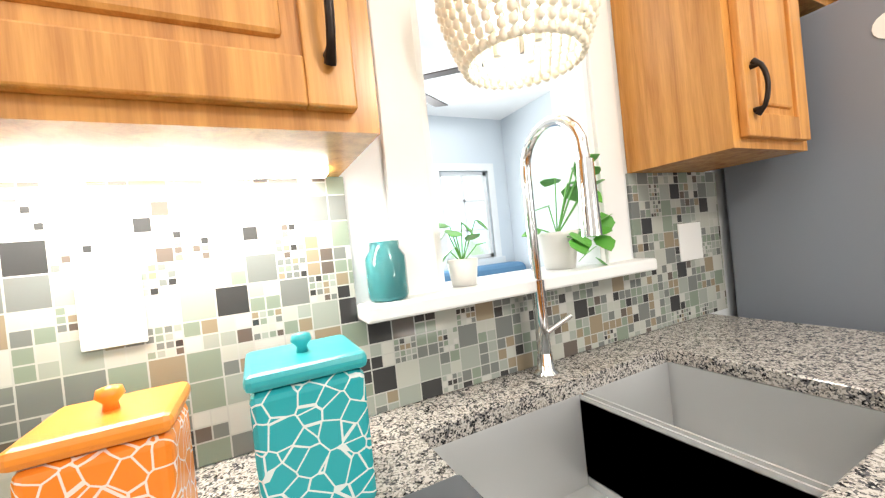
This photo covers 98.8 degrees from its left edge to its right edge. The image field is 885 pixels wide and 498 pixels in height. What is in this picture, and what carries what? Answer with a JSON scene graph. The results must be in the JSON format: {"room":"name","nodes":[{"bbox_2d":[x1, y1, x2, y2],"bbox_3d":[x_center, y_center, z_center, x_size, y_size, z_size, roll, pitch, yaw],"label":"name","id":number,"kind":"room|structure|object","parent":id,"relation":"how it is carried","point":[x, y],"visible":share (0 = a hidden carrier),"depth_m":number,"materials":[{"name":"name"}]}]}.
{"room":"kitchen","nodes":[
{"label":"kitchen","id":0,"kind":"room"},
{"bbox_2d":[197,0,737,468],"bbox_3d":[-0.416,0.048,0.698,5.140,2.440,0.120,-6,1,-27],"label":"wall","id":1,"kind":"structure","parent":0,"point":[365,194],"depth_m":0.78,"materials":[{"name":"white paint"}]},
{"bbox_2d":[0,0,379,181],"bbox_3d":[-0.440,-0.642,0.479,0.555,1.053,0.298,-6,1,-27],"label":"upper cabinet","id":2,"kind":"object","parent":1,"relation":"attached to","point":[104,90],"depth_m":0.41,"materials":[{"name":"brown wood"}]},
{"bbox_2d":[0,172,727,497],"bbox_3d":[-0.664,0.148,0.498,3.660,0.473,0.008,-6,1,-27],"label":"tile backsplash","id":3,"kind":"structure","parent":1,"relation":"attached to","point":[234,272],"depth_m":0.65,"materials":[{"name":"tile"}]},
{"bbox_2d":[72,265,148,351],"bbox_3d":[-0.502,0.089,0.574,0.080,0.120,0.005,-6,1,-27],"label":"switch plate","id":4,"kind":"object","parent":3,"relation":"attached to","point":[110,308],"depth_m":0.57,"materials":[{"name":"white plastic"}]},
{"bbox_2d":[677,222,702,261],"bbox_3d":[0.805,-0.025,1.230,0.120,0.120,0.005,-6,1,-27],"label":"outlet","id":5,"kind":"object","parent":3,"relation":"attached to","point":[689,234],"depth_m":1.22,"materials":[{"name":"white plastic"}]},
{"bbox_2d":[357,0,656,323],"bbox_3d":[0.127,-0.455,0.959,0.827,1.118,0.215,-6,1,-27],"label":"window","id":6,"kind":"structure","parent":1,"relation":"in","point":[582,93],"depth_m":0.82,"materials":[{"name":"white paint"}]},
{"bbox_2d":[365,240,408,302],"bbox_3d":[-0.111,0.043,0.750,0.080,0.115,0.080,-6,1,-27],"label":"jar","id":7,"kind":"object","parent":6,"relation":"on","point":[386,271],"visible":0.96,"depth_m":0.72,"materials":[{"name":"teal ceramic"}]},
{"bbox_2d":[439,220,487,286],"bbox_3d":[0.057,0.008,0.853,0.140,0.147,0.115,-6,1,-27],"label":"plant","id":8,"kind":"object","parent":6,"relation":"on","point":[462,271],"visible":0.94,"depth_m":0.84,"materials":[{"name":"green plant"}]},
{"bbox_2d":[522,154,615,269],"bbox_3d":[0.343,-0.077,1.004,0.240,0.314,0.249,-6,1,-27],"label":"pothos plant","id":9,"kind":"object","parent":6,"relation":"on","point":[559,248],"visible":0.79,"depth_m":1.00,"materials":[{"name":"green plant"}]},
{"bbox_2d":[610,0,815,172],"bbox_3d":[0.722,-0.770,1.064,0.370,1.053,0.298,-6,1,-27],"label":"upper cabinet","id":10,"kind":"object","parent":1,"relation":"attached to","point":[705,85],"depth_m":0.96,"materials":[{"name":"brown wood"}]},
{"bbox_2d":[812,0,837,9],"bbox_3d":[1.311,-1.054,1.369,1.006,0.618,0.298,-6,1,-27],"label":"upper cabinet","id":11,"kind":"object","parent":1,"relation":"attached to","point":[819,3],"depth_m":1.12,"materials":[{"name":"brown wood"}]},
{"bbox_2d":[428,115,514,270],"bbox_3d":[-1.166,0.102,2.984,4.200,2.440,0.160,-6,1,-27],"label":"wall","id":12,"kind":"structure","parent":0,"point":[461,147],"depth_m":3.74,"materials":[{"name":"white paint"}]},
{"bbox_2d":[416,0,549,119],"bbox_3d":[-0.797,-1.192,1.968,4.440,0.080,2.400,-6,1,-27],"label":"ceiling","id":13,"kind":"structure","parent":0,"point":[458,94],"depth_m":2.92,"materials":[{"name":"white paint"}]},
{"bbox_2d":[423,63,483,106],"bbox_3d":[-0.320,-1.075,2.322,1.028,0.260,1.056,-6,1,-27],"label":"fan","id":14,"kind":"object","parent":13,"relation":"hanging from","point":[432,101],"visible":0.15,"depth_m":2.29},
{"bbox_2d":[501,91,563,268],"bbox_3d":[1.254,-0.150,2.948,0.120,2.440,2.400,-6,1,-27],"label":"wall","id":15,"kind":"structure","parent":0,"point":[517,126],"depth_m":3.52,"materials":[{"name":"white paint"}]},
{"bbox_3d":[0.398,1.235,-0.661,4.900,0.060,2.950,-6,1,-27],"label":"floor","id":16,"kind":"structure","parent":0,"visible":0},
{"bbox_2d":[195,314,884,497],"bbox_3d":[-0.486,0.830,0.180,3.560,0.909,0.684,-6,1,-27],"label":"countertop","id":17,"kind":"structure","parent":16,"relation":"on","point":[713,406],"depth_m":0.76,"materials":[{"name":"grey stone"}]},
{"bbox_2d":[0,381,197,497],"bbox_3d":[-0.363,0.254,0.426,0.133,0.204,0.133,-6,1,-27],"label":"canister","id":18,"kind":"object","parent":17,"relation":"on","point":[112,441],"visible":1,"depth_m":0.38,"materials":[{"name":"orange ceramic"}]},
{"bbox_2d":[243,332,376,497],"bbox_3d":[-0.182,0.224,0.517,0.143,0.224,0.143,-6,1,-27],"label":"canister","id":19,"kind":"object","parent":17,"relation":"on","point":[309,417],"visible":1,"depth_m":0.46,"materials":[{"name":"teal ceramic"}]},
{"bbox_2d":[401,475,482,497],"bbox_3d":[0.006,0.307,0.429,0.100,0.021,0.120,-6,1,-27],"label":"dishcloth","id":20,"kind":"object","parent":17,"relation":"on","point":[457,486],"visible":1,"depth_m":0.47,"materials":[{"name":"grey fabric"}]},
{"bbox_2d":[521,114,602,377],"bbox_3d":[0.269,0.002,0.812,0.105,0.565,0.217,-6,1,-27],"label":"faucet","id":21,"kind":"object","parent":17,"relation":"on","point":[590,220],"visible":1,"depth_m":0.85,"materials":[{"name":"silver metal"}]},
{"bbox_2d":[724,0,884,332],"bbox_3d":[1.580,0.156,1.148,0.900,1.798,0.788,-6,1,-27],"label":"fridge","id":22,"kind":"object","parent":16,"relation":"on","point":[807,233],"visible":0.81,"depth_m":1.06,"materials":[{"name":"grey metal"}]},
{"bbox_3d":[-0.510,1.302,1.942,4.200,0.060,2.280,-6,1,-27],"label":"floor","id":23,"kind":"structure","parent":0,"visible":0},
{"bbox_2d":[444,261,525,281],"bbox_3d":[0.454,0.654,3.237,1.100,1.000,0.830,-6,1,-27],"label":"sofa","id":24,"kind":"object","parent":23,"relation":"on","point":[495,268],"visible":0.1,"depth_m":3.48,"materials":[{"name":"blue fabric"}]},
{"bbox_3d":[0.137,-1.261,-0.688,5.140,0.080,3.190,-6,1,-27],"label":"ceiling","id":25,"kind":"structure","parent":0,"visible":0},
{"bbox_2d":[434,0,601,90],"bbox_3d":[0.118,-0.799,0.759,0.330,0.867,0.334,-6,1,-27],"label":"pendant chandelier","id":26,"kind":"object","parent":25,"relation":"hanging from","point":[577,26],"visible":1,"depth_m":0.73,"materials":[{"name":"wood beads"},{"name":"metal"}]},
{"label":"outside","id":27,"kind":"structure","parent":0,"visible":0},
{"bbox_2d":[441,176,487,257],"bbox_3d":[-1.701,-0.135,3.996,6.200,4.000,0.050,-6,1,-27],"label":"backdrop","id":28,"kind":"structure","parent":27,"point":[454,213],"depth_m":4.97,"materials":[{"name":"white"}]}
]}

